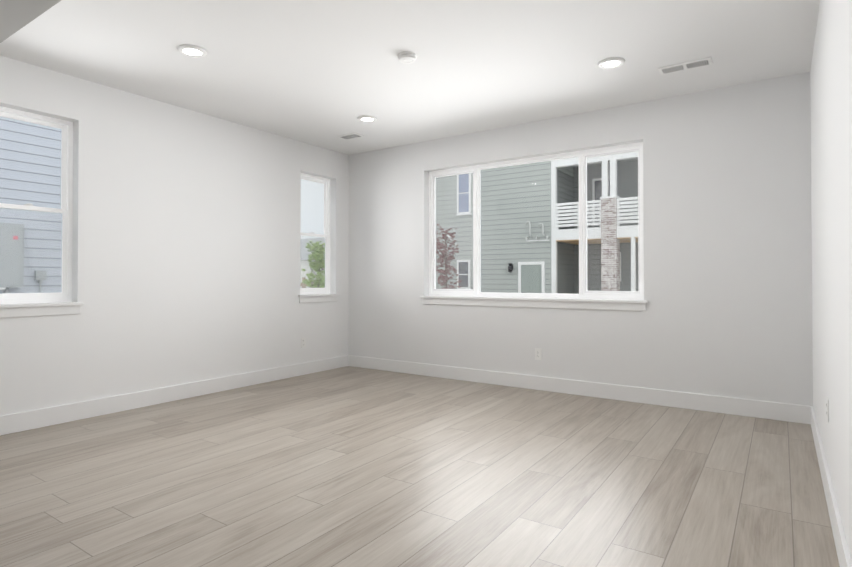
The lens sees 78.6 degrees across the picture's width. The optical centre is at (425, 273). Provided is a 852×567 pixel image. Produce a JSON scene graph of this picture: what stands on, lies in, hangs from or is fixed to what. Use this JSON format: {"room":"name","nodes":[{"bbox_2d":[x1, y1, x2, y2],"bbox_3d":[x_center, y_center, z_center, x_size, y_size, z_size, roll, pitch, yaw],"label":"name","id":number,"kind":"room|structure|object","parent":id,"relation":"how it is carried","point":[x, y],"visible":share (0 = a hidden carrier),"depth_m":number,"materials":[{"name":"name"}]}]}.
{"room":"empty living room","nodes":[
{"label":"empty living room","id":0,"kind":"room"},
{"bbox_2d":[0,55,348,415],"bbox_3d":[-3.330,-0.210,3.516,0.160,2.740,8.000,0,-1,34],"label":"wall","id":1,"kind":"structure","parent":0,"point":[186,231],"depth_m":4.79,"materials":[{"name":"white paint"}]},
{"bbox_2d":[0,106,83,317],"bbox_3d":[-3.006,-0.457,3.965,0.192,1.555,0.658,0,-1,34],"label":"window","id":2,"kind":"structure","parent":1,"relation":"in","point":[20,304],"depth_m":4.08,"materials":[{"name":"white plastic"}]},
{"bbox_2d":[0,355,347,435],"bbox_3d":[-3.262,1.090,3.446,0.016,0.140,7.984,0,-1,34],"label":"baseboard","id":3,"kind":"structure","parent":1,"relation":"attached to","point":[30,420],"depth_m":4.62,"materials":[{"name":"white wood"}]},
{"bbox_2d":[301,338,305,347],"bbox_3d":[-1.441,0.814,6.125,0.007,0.115,0.070,0,-1,34],"label":"outlet","id":4,"kind":"object","parent":1,"relation":"attached to","point":[303,342],"visible":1,"depth_m":6.12,"materials":[{"name":"white plastic"}]},
{"bbox_2d":[298,173,339,302],"bbox_3d":[-1.358,-0.431,6.381,0.192,1.555,0.658,0,-1,34],"label":"window","id":5,"kind":"structure","parent":1,"relation":"in","point":[311,294],"depth_m":6.50,"materials":[{"name":"white plastic"}]},
{"bbox_2d":[0,0,819,154],"bbox_3d":[-1.262,-1.670,2.121,5.168,0.150,8.320,0,-1,34],"label":"ceiling","id":6,"kind":"structure","parent":0,"point":[322,73],"depth_m":3.76,"materials":[{"name":"white paint"}]},
{"bbox_2d":[0,0,60,42],"bbox_3d":[-2.389,-1.448,0.466,4.848,0.330,4.000,0,-1,34],"label":"soffit","id":7,"kind":"structure","parent":6,"relation":"attached to","point":[16,16],"depth_m":2.51,"materials":[{"name":"grey paint"}]},
{"bbox_2d":[177,44,206,57],"bbox_3d":[-1.651,-1.571,3.681,0.196,0.014,0.196,0,-1,34],"label":"recessed light","id":8,"kind":"object","parent":6,"relation":"in","point":[189,50],"visible":1,"depth_m":3.67,"materials":[{"name":"white plastic"}]},
{"bbox_2d":[337,132,363,139],"bbox_3d":[-0.849,-1.548,5.873,0.270,0.012,0.160,0,-1,34],"label":"ceiling vent","id":9,"kind":"object","parent":6,"relation":"in","point":[351,136],"visible":1,"depth_m":5.86,"materials":[{"name":"white metal"}]},
{"bbox_2d":[357,115,376,121],"bbox_3d":[-0.592,-1.554,5.234,0.196,0.014,0.196,0,-1,34],"label":"recessed light","id":10,"kind":"object","parent":6,"relation":"in","point":[365,118],"visible":0.98,"depth_m":5.22,"materials":[{"name":"white plastic"}]},
{"bbox_2d":[398,52,416,63],"bbox_3d":[-0.136,-1.559,3.773,0.140,0.036,0.140,0,-1,34],"label":"smoke detector","id":11,"kind":"object","parent":6,"relation":"attached to","point":[407,57],"visible":1,"depth_m":3.74,"materials":[{"name":"white plastic"}]},
{"bbox_2d":[597,57,624,68],"bbox_3d":[1.383,-1.569,3.887,0.196,0.014,0.196,0,-1,34],"label":"recessed light","id":12,"kind":"object","parent":6,"relation":"in","point":[611,62],"visible":0.98,"depth_m":3.87,"materials":[{"name":"white plastic"}]},
{"bbox_2d":[658,57,712,74],"bbox_3d":[1.961,-1.569,3.941,0.360,0.012,0.140,0,-1,34],"label":"ceiling vent","id":13,"kind":"object","parent":6,"relation":"in","point":[686,65],"visible":1,"depth_m":3.92,"materials":[{"name":"white metal"}]},
{"bbox_2d":[0,366,839,566],"bbox_3d":[-1.262,1.195,2.090,5.168,0.100,8.320,0,-1,34],"label":"floor","id":14,"kind":"structure","parent":0,"point":[348,466],"depth_m":2.86,"materials":[{"name":"brown wood"}]},
{"bbox_2d":[348,72,812,405],"bbox_3d":[1.038,-0.188,5.475,5.168,2.740,0.160,0,-1,34],"label":"wall","id":15,"kind":"structure","parent":0,"point":[727,234],"depth_m":4.63,"materials":[{"name":"white paint"}]},
{"bbox_2d":[420,142,647,310],"bbox_3d":[1.014,-0.436,5.475,2.493,1.565,0.192,0,-1,34],"label":"window","id":16,"kind":"structure","parent":15,"relation":"in","point":[585,298],"depth_m":5.33,"materials":[{"name":"white plastic"}]},
{"bbox_2d":[535,348,541,359],"bbox_3d":[1.141,0.820,5.293,0.070,0.115,0.007,0,-1,34],"label":"electrical outlet","id":17,"kind":"object","parent":15,"relation":"attached to","point":[538,354],"visible":1,"depth_m":5.29,"materials":[{"name":"white plastic"}]},
{"bbox_2d":[348,355,812,423],"bbox_3d":[0.988,1.111,5.388,4.848,0.140,0.016,0,-1,34],"label":"baseboard","id":18,"kind":"structure","parent":15,"relation":"attached to","point":[795,413],"depth_m":4.88,"materials":[{"name":"white wood"}]},
{"bbox_2d":[810,0,851,560],"bbox_3d":[0.807,-0.240,0.694,0.160,2.740,8.000,0,-1,34],"label":"wall","id":19,"kind":"structure","parent":0,"point":[831,134],"depth_m":2.35,"materials":[{"name":"white paint"}]},
{"bbox_2d":[826,397,828,421],"bbox_3d":[2.075,0.702,2.691,0.007,0.115,0.070,0,-1,34],"label":"electrical outlet","id":20,"kind":"object","parent":19,"relation":"attached to","point":[827,404],"visible":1,"depth_m":2.67,"materials":[{"name":"white plastic"}]},
{"bbox_2d":[811,407,851,566],"bbox_3d":[0.730,1.060,0.723,0.016,0.140,7.984,0,-1,34],"label":"baseboard","id":21,"kind":"structure","parent":19,"relation":"attached to","point":[843,553],"depth_m":2.37,"materials":[{"name":"white wood"}]},
{"label":"outside","id":22,"kind":"structure","parent":0,"visible":0},
{"bbox_3d":[4.818,2.033,33.040,140.000,0.300,130.000,0,-1,34],"label":"ground","id":23,"kind":"structure","parent":22,"visible":0},
{"bbox_2d":[0,117,61,293],"bbox_3d":[-11.561,-2.860,6.267,7.174,8.900,15.220,0,-1,34],"label":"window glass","id":24,"kind":"object","parent":23,"relation":"on","point":[41,174],"depth_m":8.10,"materials":[{"name":"blue"}]},
{"bbox_2d":[300,238,324,287],"bbox_3d":[-8.547,-0.884,54.296,19.000,6.000,11.000,0,-1,34],"label":"house","id":25,"kind":"structure","parent":23,"relation":"on","point":[302,244],"depth_m":51.20,"materials":[{"name":"white"}]},
{"bbox_2d":[301,241,324,287],"bbox_3d":[-3.221,0.351,15.608,1.230,2.686,1.086,0,-1,34],"label":"tree","id":26,"kind":"object","parent":23,"relation":"on","point":[319,256],"depth_m":15.52,"materials":[{"name":"green plant"}]},
{"bbox_2d":[436,224,460,288],"bbox_3d":[0.740,-0.046,19.217,1.235,3.558,1.100,0,-1,34],"label":"tree","id":27,"kind":"object","parent":23,"relation":"on","point":[443,279],"depth_m":19.20,"materials":[{"name":"brown plant"}]},
{"bbox_2d":[436,151,637,293],"bbox_3d":[5.872,-3.155,22.663,18.100,9.850,8.650,0,-1,34],"label":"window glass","id":28,"kind":"object","parent":23,"relation":"on","point":[569,255],"depth_m":19.46,"materials":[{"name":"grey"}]}
]}

